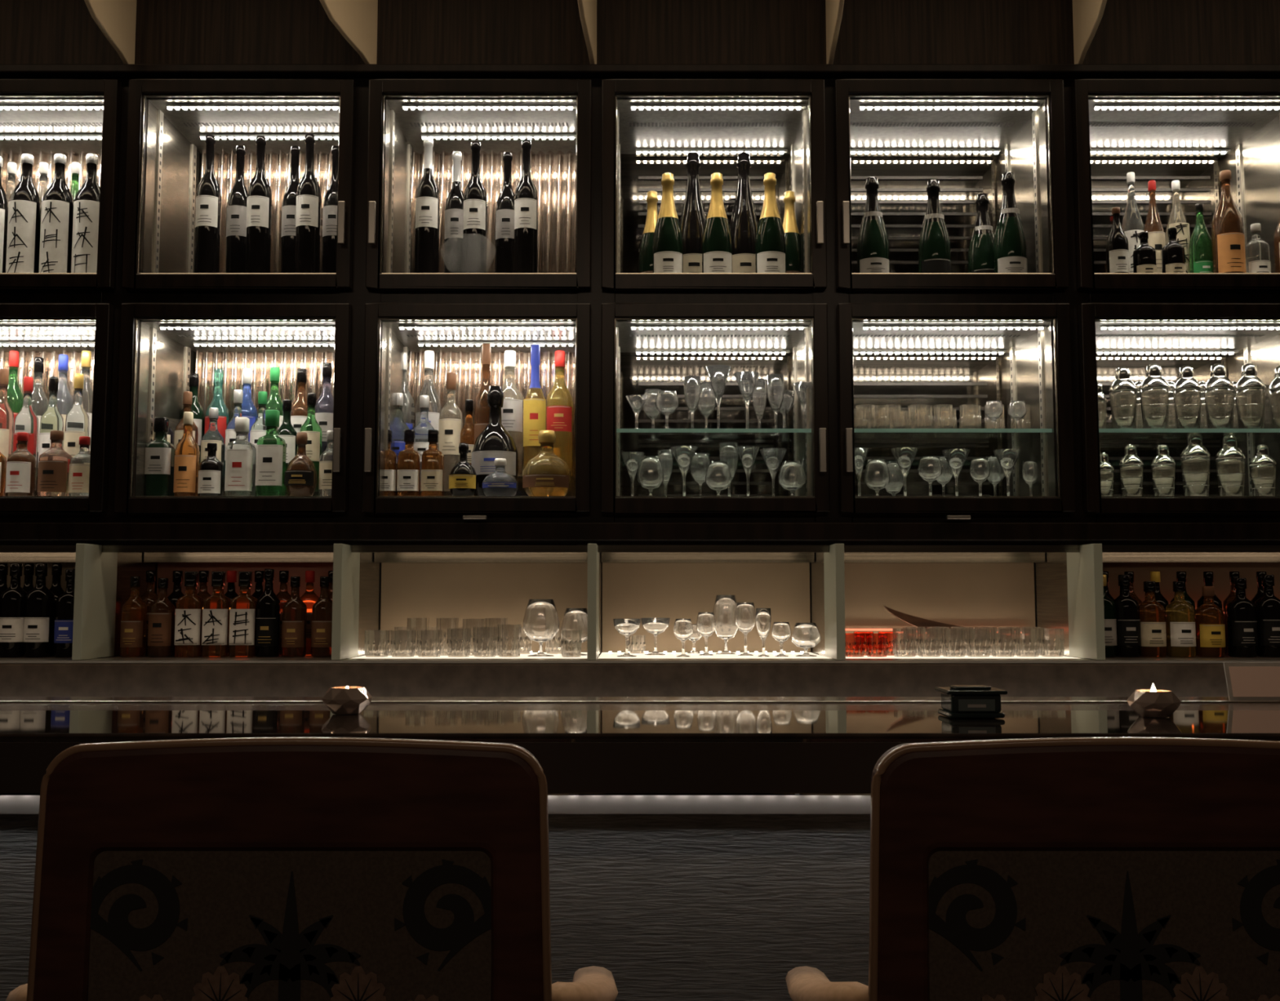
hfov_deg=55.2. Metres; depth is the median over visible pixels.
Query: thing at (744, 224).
champagne bottle
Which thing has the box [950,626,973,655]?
glass
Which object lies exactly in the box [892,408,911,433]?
glass
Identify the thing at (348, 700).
candle holder
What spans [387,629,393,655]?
glass
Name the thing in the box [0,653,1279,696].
countertop
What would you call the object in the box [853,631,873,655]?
glass
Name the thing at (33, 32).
wall panel
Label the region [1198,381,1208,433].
cocktail shaker
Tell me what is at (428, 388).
liquor bottle
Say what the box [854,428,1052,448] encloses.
glass shelf
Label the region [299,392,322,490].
liquor bottle
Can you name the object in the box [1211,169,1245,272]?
bottle
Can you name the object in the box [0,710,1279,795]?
countertop
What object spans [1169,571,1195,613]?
liquor bottle
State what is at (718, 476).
glass
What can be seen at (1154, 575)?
liquor bottle
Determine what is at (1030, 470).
wine glass
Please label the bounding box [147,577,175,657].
liquor bottle
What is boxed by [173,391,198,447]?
liquor bottle
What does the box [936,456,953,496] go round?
wine glass
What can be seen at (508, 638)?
glass
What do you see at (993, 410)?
wine glass
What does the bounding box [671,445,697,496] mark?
martini glass
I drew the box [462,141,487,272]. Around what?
wine bottle
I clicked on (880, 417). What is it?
glass
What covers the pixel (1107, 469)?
cocktail shaker
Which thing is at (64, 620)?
bottle
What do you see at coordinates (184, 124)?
light strip
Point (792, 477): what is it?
glass
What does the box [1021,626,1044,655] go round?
glass
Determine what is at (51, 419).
liquor bottle
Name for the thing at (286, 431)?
liquor bottle
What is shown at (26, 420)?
liquor bottle
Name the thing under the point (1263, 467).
cocktail shaker
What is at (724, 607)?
glass
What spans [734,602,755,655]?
wine glass
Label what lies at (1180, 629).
bottle
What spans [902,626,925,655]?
glass
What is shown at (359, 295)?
wall cabinet
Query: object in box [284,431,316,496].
bottle
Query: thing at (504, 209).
wine bottle
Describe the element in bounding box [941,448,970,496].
martini glass
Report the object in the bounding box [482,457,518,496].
bottle
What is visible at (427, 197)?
wine bottle
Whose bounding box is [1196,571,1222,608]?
liquor bottle
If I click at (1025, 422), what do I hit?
glass
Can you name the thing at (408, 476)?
bottle
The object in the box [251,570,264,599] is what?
bottle
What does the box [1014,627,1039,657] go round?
glass
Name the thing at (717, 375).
champagne flute
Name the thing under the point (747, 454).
martini glass
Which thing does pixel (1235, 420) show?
cocktail shaker
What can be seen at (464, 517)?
lock plate
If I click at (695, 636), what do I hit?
wine glass
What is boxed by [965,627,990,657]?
glass
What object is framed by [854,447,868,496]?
martini glass
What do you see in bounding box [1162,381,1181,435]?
cocktail shaker
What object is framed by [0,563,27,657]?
bottle
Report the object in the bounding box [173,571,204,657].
bottle
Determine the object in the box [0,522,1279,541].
trim
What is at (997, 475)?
wine glass
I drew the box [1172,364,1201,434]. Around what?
cocktail shaker
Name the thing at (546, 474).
bottle
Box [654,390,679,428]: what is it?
wine glass
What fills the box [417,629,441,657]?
glass
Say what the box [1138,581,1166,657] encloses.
bottle
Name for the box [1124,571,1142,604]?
liquor bottle
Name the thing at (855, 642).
glass
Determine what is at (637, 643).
glass
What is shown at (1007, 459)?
martini glass
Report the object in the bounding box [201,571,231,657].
bottle
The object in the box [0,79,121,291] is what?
display cabinet
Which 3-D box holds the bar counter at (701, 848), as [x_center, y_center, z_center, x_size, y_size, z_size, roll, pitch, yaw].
[0.000,0.825,1.673,5.200,1.064,0.573,0,-5,0]
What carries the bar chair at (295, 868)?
on the floor
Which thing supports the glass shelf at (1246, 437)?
attached to the display cabinet at (1134, 336)
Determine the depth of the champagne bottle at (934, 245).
2.70 m
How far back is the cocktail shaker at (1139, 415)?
2.77 m
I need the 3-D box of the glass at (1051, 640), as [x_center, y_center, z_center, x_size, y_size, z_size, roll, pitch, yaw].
[0.882,0.304,2.624,0.051,0.060,0.052,0,-5,0]
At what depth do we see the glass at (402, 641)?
2.59 m
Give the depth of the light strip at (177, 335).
2.77 m
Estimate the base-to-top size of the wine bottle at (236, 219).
0.350 m
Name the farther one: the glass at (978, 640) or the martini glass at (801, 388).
the martini glass at (801, 388)
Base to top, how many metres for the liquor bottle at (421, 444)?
0.219 m
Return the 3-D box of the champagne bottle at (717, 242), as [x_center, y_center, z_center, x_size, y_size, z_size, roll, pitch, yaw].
[0.171,-0.602,2.716,0.067,0.251,0.068,0,-5,0]
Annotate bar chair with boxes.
[5,736,617,1000]
[785,736,1279,1000]
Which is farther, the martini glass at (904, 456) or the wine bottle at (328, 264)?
the wine bottle at (328, 264)
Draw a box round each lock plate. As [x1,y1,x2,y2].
[462,515,486,519]
[946,515,970,519]
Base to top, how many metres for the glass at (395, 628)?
0.060 m
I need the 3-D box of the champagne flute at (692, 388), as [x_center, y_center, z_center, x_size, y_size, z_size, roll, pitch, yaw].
[0.115,-0.209,2.685,0.038,0.124,0.038,0,-5,0]
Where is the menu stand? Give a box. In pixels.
[1222,662,1279,700]
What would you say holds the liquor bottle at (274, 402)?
on the display cabinet at (177, 340)
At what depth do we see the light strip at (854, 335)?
2.77 m
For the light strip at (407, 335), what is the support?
attached to the display cabinet at (456, 333)
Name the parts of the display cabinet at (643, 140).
panel, door handle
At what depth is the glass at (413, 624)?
2.67 m
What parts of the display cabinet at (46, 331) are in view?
panel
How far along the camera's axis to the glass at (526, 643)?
2.74 m
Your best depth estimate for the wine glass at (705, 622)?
2.67 m
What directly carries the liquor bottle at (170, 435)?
in the display cabinet at (177, 340)
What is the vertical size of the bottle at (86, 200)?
0.301 m
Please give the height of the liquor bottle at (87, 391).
0.297 m
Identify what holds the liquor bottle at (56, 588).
in the open shelf unit at (973, 586)
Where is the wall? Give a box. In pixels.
[155,562,1036,653]
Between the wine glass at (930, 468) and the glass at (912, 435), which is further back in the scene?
the glass at (912, 435)
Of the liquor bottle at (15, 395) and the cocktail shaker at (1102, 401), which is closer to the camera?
the cocktail shaker at (1102, 401)
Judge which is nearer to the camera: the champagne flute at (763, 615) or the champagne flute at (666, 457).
the champagne flute at (763, 615)
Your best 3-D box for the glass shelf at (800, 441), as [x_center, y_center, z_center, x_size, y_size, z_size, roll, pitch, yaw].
[0.158,-0.138,2.761,0.416,0.008,0.288,0,-5,0]
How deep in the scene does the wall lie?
2.99 m
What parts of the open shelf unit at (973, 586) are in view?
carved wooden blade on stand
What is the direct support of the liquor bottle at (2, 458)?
in the display cabinet at (46, 331)
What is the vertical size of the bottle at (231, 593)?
0.186 m
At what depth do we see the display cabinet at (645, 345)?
2.75 m
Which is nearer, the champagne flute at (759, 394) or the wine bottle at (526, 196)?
the wine bottle at (526, 196)
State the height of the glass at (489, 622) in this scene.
0.081 m
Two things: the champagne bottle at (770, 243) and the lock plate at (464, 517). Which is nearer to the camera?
the lock plate at (464, 517)
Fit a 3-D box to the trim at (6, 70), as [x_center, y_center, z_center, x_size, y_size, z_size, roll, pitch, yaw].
[0.000,-0.934,2.671,5.980,0.028,0.065,0,-5,0]
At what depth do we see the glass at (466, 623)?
2.67 m
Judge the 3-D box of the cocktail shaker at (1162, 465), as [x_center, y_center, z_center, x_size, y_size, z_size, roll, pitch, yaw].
[1.143,-0.061,2.674,0.050,0.121,0.050,0,-5,0]
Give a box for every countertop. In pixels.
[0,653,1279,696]
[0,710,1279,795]
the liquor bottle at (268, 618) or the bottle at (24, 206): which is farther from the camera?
the bottle at (24, 206)
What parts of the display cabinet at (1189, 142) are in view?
panel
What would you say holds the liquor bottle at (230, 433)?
in the display cabinet at (177, 340)
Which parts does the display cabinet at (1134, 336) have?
panel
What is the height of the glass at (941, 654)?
0.062 m
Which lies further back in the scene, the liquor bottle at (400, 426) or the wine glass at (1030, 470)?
the liquor bottle at (400, 426)
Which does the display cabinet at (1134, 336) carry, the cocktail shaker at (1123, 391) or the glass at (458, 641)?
the cocktail shaker at (1123, 391)
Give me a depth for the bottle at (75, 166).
2.85 m
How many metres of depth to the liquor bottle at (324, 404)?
2.84 m
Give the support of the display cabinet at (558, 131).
attached to the wall cabinet at (359, 295)
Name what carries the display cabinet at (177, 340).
attached to the wall cabinet at (359, 295)
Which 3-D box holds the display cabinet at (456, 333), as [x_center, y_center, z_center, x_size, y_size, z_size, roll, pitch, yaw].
[-0.353,-0.183,2.761,0.479,0.447,0.383,0,-5,-3]
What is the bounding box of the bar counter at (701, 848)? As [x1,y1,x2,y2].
[0,696,1279,1000]
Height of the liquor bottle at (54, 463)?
0.151 m
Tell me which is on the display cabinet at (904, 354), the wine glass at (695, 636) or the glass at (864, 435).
the glass at (864, 435)
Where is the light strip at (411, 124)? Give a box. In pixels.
[409,123,568,126]
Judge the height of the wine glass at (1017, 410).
0.069 m
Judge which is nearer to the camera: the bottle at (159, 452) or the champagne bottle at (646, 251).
the bottle at (159, 452)
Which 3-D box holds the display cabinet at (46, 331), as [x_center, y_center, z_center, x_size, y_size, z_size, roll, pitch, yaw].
[-1.392,-0.183,2.763,0.532,0.447,0.362,0,-5,0]
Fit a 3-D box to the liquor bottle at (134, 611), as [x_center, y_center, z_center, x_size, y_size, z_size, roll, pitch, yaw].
[-1.090,0.249,2.638,0.051,0.172,0.052,0,-5,0]
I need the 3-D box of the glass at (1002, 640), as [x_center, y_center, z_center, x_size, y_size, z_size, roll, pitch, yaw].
[0.777,0.304,2.624,0.051,0.060,0.052,0,-5,0]
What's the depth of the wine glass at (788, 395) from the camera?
2.81 m
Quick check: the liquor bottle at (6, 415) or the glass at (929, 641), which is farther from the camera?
the liquor bottle at (6, 415)
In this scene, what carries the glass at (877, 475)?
in the display cabinet at (904, 354)
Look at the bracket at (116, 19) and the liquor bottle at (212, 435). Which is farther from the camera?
the liquor bottle at (212, 435)
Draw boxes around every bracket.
[84,0,137,64]
[319,0,377,64]
[577,0,596,64]
[825,0,844,64]
[1072,0,1106,64]
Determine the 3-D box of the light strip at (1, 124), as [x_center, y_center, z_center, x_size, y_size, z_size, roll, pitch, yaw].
[-1.394,-0.861,2.808,0.412,0.001,0.019,0,-5,0]
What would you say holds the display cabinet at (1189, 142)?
attached to the wall cabinet at (359, 295)
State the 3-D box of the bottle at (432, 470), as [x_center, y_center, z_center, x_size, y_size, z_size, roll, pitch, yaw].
[-0.452,-0.077,2.674,0.047,0.153,0.046,0,-5,0]
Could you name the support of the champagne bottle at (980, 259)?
in the display cabinet at (966, 145)
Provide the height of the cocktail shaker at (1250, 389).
0.153 m
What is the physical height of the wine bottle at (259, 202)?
0.342 m
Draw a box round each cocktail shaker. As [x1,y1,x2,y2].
[1097,383,1106,433]
[1099,453,1114,496]
[1108,366,1137,434]
[1119,444,1143,496]
[1131,381,1149,437]
[1138,363,1169,434]
[1151,444,1175,496]
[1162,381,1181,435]
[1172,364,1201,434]
[1180,432,1210,496]
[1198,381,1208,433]
[1203,363,1235,433]
[1214,435,1245,496]
[1232,381,1238,428]
[1234,363,1266,428]
[1248,444,1276,496]
[1267,365,1279,428]
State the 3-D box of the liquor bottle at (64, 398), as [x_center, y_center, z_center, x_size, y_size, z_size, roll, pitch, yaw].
[-1.354,-0.198,2.864,0.052,0.288,0.053,0,-5,0]
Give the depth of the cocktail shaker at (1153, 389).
2.66 m
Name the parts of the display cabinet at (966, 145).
door handle, panel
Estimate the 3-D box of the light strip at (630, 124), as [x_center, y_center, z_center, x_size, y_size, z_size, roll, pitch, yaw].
[0.157,-0.861,2.808,0.361,0.001,0.019,0,-5,0]
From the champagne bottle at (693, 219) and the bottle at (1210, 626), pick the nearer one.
the bottle at (1210, 626)
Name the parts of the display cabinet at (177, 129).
panel, door handle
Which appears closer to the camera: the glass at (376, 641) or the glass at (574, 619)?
the glass at (376, 641)
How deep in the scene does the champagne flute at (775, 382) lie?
2.69 m
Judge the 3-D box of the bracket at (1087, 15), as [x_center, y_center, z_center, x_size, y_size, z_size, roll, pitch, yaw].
[0.954,-1.174,2.570,0.011,0.447,0.265,0,-5,1]
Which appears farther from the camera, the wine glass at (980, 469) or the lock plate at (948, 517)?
the wine glass at (980, 469)
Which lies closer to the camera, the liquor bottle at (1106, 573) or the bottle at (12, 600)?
the bottle at (12, 600)
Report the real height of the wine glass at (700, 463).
0.118 m
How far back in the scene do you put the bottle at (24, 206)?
2.71 m
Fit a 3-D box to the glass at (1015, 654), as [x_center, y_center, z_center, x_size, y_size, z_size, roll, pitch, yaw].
[0.812,0.309,2.694,0.050,0.062,0.050,0,-5,0]
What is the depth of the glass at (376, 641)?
2.59 m
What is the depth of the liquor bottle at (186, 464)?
2.65 m
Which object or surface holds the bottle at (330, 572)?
in the open shelf unit at (973, 586)
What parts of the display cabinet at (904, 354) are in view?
door handle, panel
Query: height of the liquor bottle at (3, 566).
0.202 m
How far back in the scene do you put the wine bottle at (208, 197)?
2.72 m
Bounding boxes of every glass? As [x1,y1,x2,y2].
[364,629,389,657]
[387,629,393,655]
[391,629,415,657]
[394,626,406,630]
[406,617,429,655]
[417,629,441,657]
[435,617,458,655]
[446,627,471,657]
[462,618,484,655]
[472,626,497,657]
[484,617,507,655]
[497,624,521,657]
[520,626,532,653]
[522,599,559,656]
[545,626,561,653]
[560,608,587,655]
[560,630,582,657]
[613,618,640,657]
[620,451,644,496]
[625,395,648,428]
[628,635,645,653]
[637,456,663,496]
[640,617,670,655]
[642,388,661,440]
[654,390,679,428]
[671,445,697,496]
[673,618,693,657]
[687,624,702,653]
[689,453,710,496]
[696,612,715,655]
[697,382,716,442]
[705,461,731,496]
[712,595,738,654]
[733,371,759,434]
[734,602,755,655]
[736,445,759,496]
[760,448,786,496]
[771,622,791,657]
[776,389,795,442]
[777,461,805,496]
[791,622,820,656]
[793,382,808,433]
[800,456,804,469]
[844,632,865,657]
[853,408,867,433]
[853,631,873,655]
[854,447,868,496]
[855,404,875,439]
[863,458,889,496]
[866,632,888,657]
[870,404,889,433]
[878,631,893,655]
[882,404,901,439]
[884,461,903,496]
[889,447,919,496]
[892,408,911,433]
[892,627,916,657]
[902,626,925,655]
[907,404,928,439]
[913,404,933,433]
[916,627,941,657]
[917,456,942,496]
[926,626,949,655]
[933,404,953,439]
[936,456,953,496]
[937,408,956,433]
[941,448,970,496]
[941,627,965,657]
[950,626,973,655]
[959,404,979,439]
[961,404,981,433]
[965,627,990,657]
[969,457,990,496]
[973,626,996,655]
[984,400,1003,433]
[984,404,1004,439]
[986,456,1004,496]
[990,627,1014,657]
[992,448,1022,496]
[997,626,1020,655]
[1008,400,1026,433]
[1010,404,1031,439]
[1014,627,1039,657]
[1021,460,1039,496]
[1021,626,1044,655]
[1039,627,1064,657]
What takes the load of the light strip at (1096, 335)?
attached to the display cabinet at (1134, 336)
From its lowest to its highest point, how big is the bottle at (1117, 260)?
0.166 m
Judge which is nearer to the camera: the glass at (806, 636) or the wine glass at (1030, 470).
the glass at (806, 636)
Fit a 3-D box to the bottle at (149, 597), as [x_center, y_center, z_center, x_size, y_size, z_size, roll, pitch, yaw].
[-1.091,0.249,2.723,0.050,0.186,0.051,0,-5,0]
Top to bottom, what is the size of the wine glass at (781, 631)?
0.074 m
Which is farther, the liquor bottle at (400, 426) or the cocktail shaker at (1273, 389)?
the liquor bottle at (400, 426)
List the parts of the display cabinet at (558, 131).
door handle, panel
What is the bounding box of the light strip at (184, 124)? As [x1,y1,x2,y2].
[183,123,338,126]
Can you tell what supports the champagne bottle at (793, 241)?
in the display cabinet at (643, 140)
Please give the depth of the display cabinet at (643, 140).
2.72 m
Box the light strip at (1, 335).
[0,334,95,337]
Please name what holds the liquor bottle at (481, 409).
in the display cabinet at (456, 333)
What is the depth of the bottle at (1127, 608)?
2.61 m
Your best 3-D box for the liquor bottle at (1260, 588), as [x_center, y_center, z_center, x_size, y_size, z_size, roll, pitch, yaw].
[1.386,0.250,2.724,0.052,0.184,0.052,0,-5,0]
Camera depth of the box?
1.61 m
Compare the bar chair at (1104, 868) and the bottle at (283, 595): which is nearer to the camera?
the bar chair at (1104, 868)
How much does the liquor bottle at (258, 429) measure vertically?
0.228 m
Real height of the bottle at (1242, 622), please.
0.168 m
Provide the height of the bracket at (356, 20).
0.447 m
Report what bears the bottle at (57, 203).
in the display cabinet at (42, 129)
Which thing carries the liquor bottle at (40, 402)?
on the display cabinet at (46, 331)
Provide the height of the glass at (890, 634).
0.051 m
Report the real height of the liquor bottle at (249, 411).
0.255 m
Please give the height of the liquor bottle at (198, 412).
0.243 m
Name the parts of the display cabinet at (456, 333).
door handle, panel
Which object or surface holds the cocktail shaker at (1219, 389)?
on the display cabinet at (1134, 336)
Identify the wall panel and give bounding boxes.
[0,0,1279,64]
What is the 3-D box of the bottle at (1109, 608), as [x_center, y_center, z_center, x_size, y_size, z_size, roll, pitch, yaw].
[0.993,0.247,2.633,0.058,0.175,0.059,0,-5,0]
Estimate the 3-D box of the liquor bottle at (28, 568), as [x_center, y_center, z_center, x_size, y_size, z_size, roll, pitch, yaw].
[-1.360,0.241,2.719,0.052,0.202,0.052,0,-5,0]
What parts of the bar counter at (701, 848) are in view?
rippled panel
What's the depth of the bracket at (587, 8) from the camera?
2.61 m
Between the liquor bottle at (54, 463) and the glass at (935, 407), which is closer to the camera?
the liquor bottle at (54, 463)
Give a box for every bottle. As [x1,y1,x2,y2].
[0,155,8,272]
[0,368,13,462]
[0,452,6,496]
[0,563,8,592]
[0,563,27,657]
[5,153,41,272]
[5,431,35,496]
[6,162,17,200]
[7,350,23,425]
[13,376,39,490]
[22,563,34,592]
[22,563,54,657]
[31,356,48,475]
[36,430,72,496]
[37,376,64,467]
[38,153,74,272]
[38,162,48,201]
[48,563,64,655]
[53,568,75,657]
[57,354,72,448]
[63,373,88,457]
[67,435,90,496]
[70,162,80,199]
[71,153,100,272]
[72,350,93,453]
[120,576,146,657]
[140,570,158,654]
[144,417,175,496]
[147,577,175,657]
[167,427,173,444]
[167,570,184,654]
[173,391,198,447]
[173,411,199,496]
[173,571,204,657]
[180,373,204,463]
[194,134,221,272]
[197,442,224,496]
[197,570,211,600]
[200,407,224,463]
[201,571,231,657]
[204,368,229,475]
[223,570,238,600]
[224,389,248,482]
[224,417,256,496]
[225,145,248,272]
[228,571,257,657]
[241,368,257,441]
[244,135,271,272]
[249,391,267,448]
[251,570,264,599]
[254,568,280,657]
[255,409,286,496]
[266,366,283,429]
[276,570,290,654]
[277,399,297,490]
[280,145,300,272]
[281,576,306,657]
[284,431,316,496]
[290,368,307,432]
[294,133,320,272]
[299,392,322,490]
[300,570,319,654]
[311,576,332,657]
[315,362,333,453]
[318,430,333,496]
[321,145,338,272]
[328,570,333,599]
[384,429,397,496]
[394,392,409,455]
[396,429,420,496]
[402,351,414,429]
[413,395,434,488]
[414,137,439,272]
[415,350,441,449]
[420,429,444,496]
[438,372,462,490]
[444,151,463,272]
[448,442,477,496]
[460,399,474,464]
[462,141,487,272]
[471,386,518,496]
[474,343,491,443]
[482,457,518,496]
[495,151,514,272]
[501,350,524,475]
[513,139,537,272]
[521,430,571,496]
[523,344,546,488]
[546,350,573,475]
[639,191,657,272]
[653,172,683,272]
[680,151,706,272]
[702,172,732,272]
[729,151,758,272]
[755,172,786,272]
[782,191,801,272]
[857,176,888,272]
[918,179,951,272]
[967,192,994,272]
[993,171,1027,272]
[1102,571,1114,600]
[1102,574,1117,657]
[1106,207,1129,272]
[1113,574,1141,657]
[1121,172,1144,272]
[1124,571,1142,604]
[1133,231,1156,272]
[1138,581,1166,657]
[1143,180,1165,272]
[1150,571,1168,622]
[1161,227,1186,272]
[1164,581,1195,657]
[1165,180,1190,272]
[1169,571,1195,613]
[1189,203,1213,272]
[1194,586,1225,657]
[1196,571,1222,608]
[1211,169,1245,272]
[1222,571,1239,654]
[1226,577,1257,657]
[1244,222,1271,272]
[1250,571,1266,603]
[1254,574,1279,657]
[1273,219,1279,272]
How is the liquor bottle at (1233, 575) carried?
in the open shelf unit at (973, 586)
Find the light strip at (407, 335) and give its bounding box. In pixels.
[406,334,567,337]
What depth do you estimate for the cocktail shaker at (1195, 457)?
2.65 m
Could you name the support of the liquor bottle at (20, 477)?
in the display cabinet at (46, 331)
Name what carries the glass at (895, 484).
in the display cabinet at (904, 354)
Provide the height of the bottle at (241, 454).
0.180 m
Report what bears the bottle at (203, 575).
in the open shelf unit at (973, 586)
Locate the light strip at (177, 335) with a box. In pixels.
[176,334,334,337]
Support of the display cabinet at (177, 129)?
attached to the wall cabinet at (359, 295)
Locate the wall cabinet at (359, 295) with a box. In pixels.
[0,76,1279,545]
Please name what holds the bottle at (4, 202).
in the display cabinet at (42, 129)
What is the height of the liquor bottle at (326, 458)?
0.153 m
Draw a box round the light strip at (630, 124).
[629,123,787,126]
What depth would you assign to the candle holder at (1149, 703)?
1.62 m
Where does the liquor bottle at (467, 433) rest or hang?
in the display cabinet at (456, 333)
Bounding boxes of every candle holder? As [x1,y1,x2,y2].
[322,685,372,714]
[1126,683,1181,717]
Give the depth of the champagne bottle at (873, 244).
2.70 m
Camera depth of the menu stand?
1.91 m
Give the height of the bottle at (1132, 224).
0.281 m
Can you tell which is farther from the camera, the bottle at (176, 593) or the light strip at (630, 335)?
the light strip at (630, 335)
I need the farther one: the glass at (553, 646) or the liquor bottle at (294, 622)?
the glass at (553, 646)
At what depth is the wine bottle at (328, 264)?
2.80 m
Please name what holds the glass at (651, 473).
in the display cabinet at (645, 345)
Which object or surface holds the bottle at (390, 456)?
in the display cabinet at (456, 333)
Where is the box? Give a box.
[934,684,1007,717]
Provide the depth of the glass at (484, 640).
2.59 m
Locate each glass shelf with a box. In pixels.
[616,428,811,448]
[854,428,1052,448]
[1098,428,1279,448]
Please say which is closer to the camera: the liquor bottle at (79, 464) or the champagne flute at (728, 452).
the liquor bottle at (79, 464)
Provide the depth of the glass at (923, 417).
2.66 m
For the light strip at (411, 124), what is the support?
attached to the display cabinet at (558, 131)
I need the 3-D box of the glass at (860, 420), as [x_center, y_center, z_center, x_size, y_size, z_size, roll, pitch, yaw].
[0.476,-0.173,2.672,0.042,0.050,0.042,0,-5,0]
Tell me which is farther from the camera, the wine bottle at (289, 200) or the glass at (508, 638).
the wine bottle at (289, 200)
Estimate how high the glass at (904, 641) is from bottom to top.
0.060 m
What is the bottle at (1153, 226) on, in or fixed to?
in the display cabinet at (1189, 142)
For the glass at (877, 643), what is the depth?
2.60 m
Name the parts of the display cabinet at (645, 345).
panel, door handle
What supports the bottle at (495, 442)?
in the display cabinet at (456, 333)
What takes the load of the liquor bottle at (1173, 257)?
in the display cabinet at (1189, 142)
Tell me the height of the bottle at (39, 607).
0.200 m
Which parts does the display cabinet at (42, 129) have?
panel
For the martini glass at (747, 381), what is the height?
0.131 m
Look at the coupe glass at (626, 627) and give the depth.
2.61 m
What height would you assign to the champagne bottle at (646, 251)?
0.242 m
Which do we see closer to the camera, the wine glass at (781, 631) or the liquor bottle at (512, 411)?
the wine glass at (781, 631)
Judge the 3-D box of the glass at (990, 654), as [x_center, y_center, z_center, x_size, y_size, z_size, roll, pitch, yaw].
[0.760,0.309,2.694,0.050,0.062,0.050,0,-5,0]
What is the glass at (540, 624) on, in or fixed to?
in the open shelf unit at (973, 586)
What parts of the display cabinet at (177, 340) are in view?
panel, door handle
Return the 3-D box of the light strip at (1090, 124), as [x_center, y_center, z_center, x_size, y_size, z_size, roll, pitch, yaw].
[1.201,-0.861,2.808,0.412,0.001,0.019,0,-5,0]
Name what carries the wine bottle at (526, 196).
in the display cabinet at (558, 131)
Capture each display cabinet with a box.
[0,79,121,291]
[0,302,114,513]
[114,302,351,513]
[121,78,355,291]
[361,302,591,513]
[365,78,591,291]
[600,302,830,513]
[601,78,826,291]
[833,78,1069,291]
[836,302,1075,513]
[1071,78,1279,291]
[1077,302,1279,513]
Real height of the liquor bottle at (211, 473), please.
0.123 m
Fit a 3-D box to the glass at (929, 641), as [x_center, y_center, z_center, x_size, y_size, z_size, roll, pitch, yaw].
[0.620,0.304,2.624,0.051,0.060,0.052,0,-5,0]
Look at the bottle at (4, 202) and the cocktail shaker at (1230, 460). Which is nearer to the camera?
the cocktail shaker at (1230, 460)
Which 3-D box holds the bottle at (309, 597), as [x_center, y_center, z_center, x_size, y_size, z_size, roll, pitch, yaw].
[-0.736,0.249,2.723,0.050,0.186,0.051,0,-5,0]
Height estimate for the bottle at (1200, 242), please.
0.195 m
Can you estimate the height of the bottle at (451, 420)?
0.272 m
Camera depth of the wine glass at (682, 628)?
2.60 m
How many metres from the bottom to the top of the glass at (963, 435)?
0.073 m
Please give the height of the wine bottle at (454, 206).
0.336 m
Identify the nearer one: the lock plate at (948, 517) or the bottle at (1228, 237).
the lock plate at (948, 517)
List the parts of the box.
lid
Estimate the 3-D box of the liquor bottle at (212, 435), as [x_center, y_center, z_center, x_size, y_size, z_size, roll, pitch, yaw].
[-0.972,-0.115,2.786,0.050,0.191,0.051,0,-5,0]
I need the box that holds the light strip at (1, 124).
[0,123,102,126]
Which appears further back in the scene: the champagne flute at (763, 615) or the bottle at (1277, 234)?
the bottle at (1277, 234)
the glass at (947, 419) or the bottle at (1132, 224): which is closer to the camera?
the glass at (947, 419)
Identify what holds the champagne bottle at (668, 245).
in the display cabinet at (643, 140)
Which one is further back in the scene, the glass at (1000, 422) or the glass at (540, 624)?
the glass at (1000, 422)
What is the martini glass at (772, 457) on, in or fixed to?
in the display cabinet at (645, 345)
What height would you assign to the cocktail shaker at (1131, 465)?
0.121 m
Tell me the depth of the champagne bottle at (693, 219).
2.79 m
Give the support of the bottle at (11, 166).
in the display cabinet at (42, 129)
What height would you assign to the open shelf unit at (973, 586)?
0.243 m
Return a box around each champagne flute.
[657,449,673,496]
[683,375,701,433]
[705,364,731,437]
[719,441,738,496]
[751,377,767,441]
[755,608,771,656]
[766,373,784,435]
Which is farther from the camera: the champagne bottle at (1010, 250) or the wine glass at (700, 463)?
the wine glass at (700, 463)
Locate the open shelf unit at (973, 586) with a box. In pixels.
[0,543,1279,659]
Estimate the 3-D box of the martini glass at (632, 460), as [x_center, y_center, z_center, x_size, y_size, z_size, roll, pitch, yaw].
[-0.016,-0.051,2.733,0.054,0.110,0.054,0,-5,0]
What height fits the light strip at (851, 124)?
0.001 m
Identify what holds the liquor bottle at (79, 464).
in the display cabinet at (46, 331)
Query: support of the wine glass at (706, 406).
on the display cabinet at (645, 345)
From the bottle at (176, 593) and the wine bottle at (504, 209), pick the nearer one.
the bottle at (176, 593)
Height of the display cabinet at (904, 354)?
0.447 m
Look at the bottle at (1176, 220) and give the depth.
2.78 m
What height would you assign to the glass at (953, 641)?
0.060 m
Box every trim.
[0,64,1279,76]
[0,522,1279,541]
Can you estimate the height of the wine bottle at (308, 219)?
0.346 m
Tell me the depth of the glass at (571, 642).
2.59 m
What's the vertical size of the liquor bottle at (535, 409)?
0.337 m
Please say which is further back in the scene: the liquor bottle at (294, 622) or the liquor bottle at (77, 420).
the liquor bottle at (77, 420)
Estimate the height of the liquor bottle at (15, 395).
0.297 m
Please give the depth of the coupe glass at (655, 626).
2.69 m
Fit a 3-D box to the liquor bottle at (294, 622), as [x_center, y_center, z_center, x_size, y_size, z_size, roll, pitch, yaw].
[-0.744,0.249,2.638,0.051,0.172,0.052,0,-5,0]

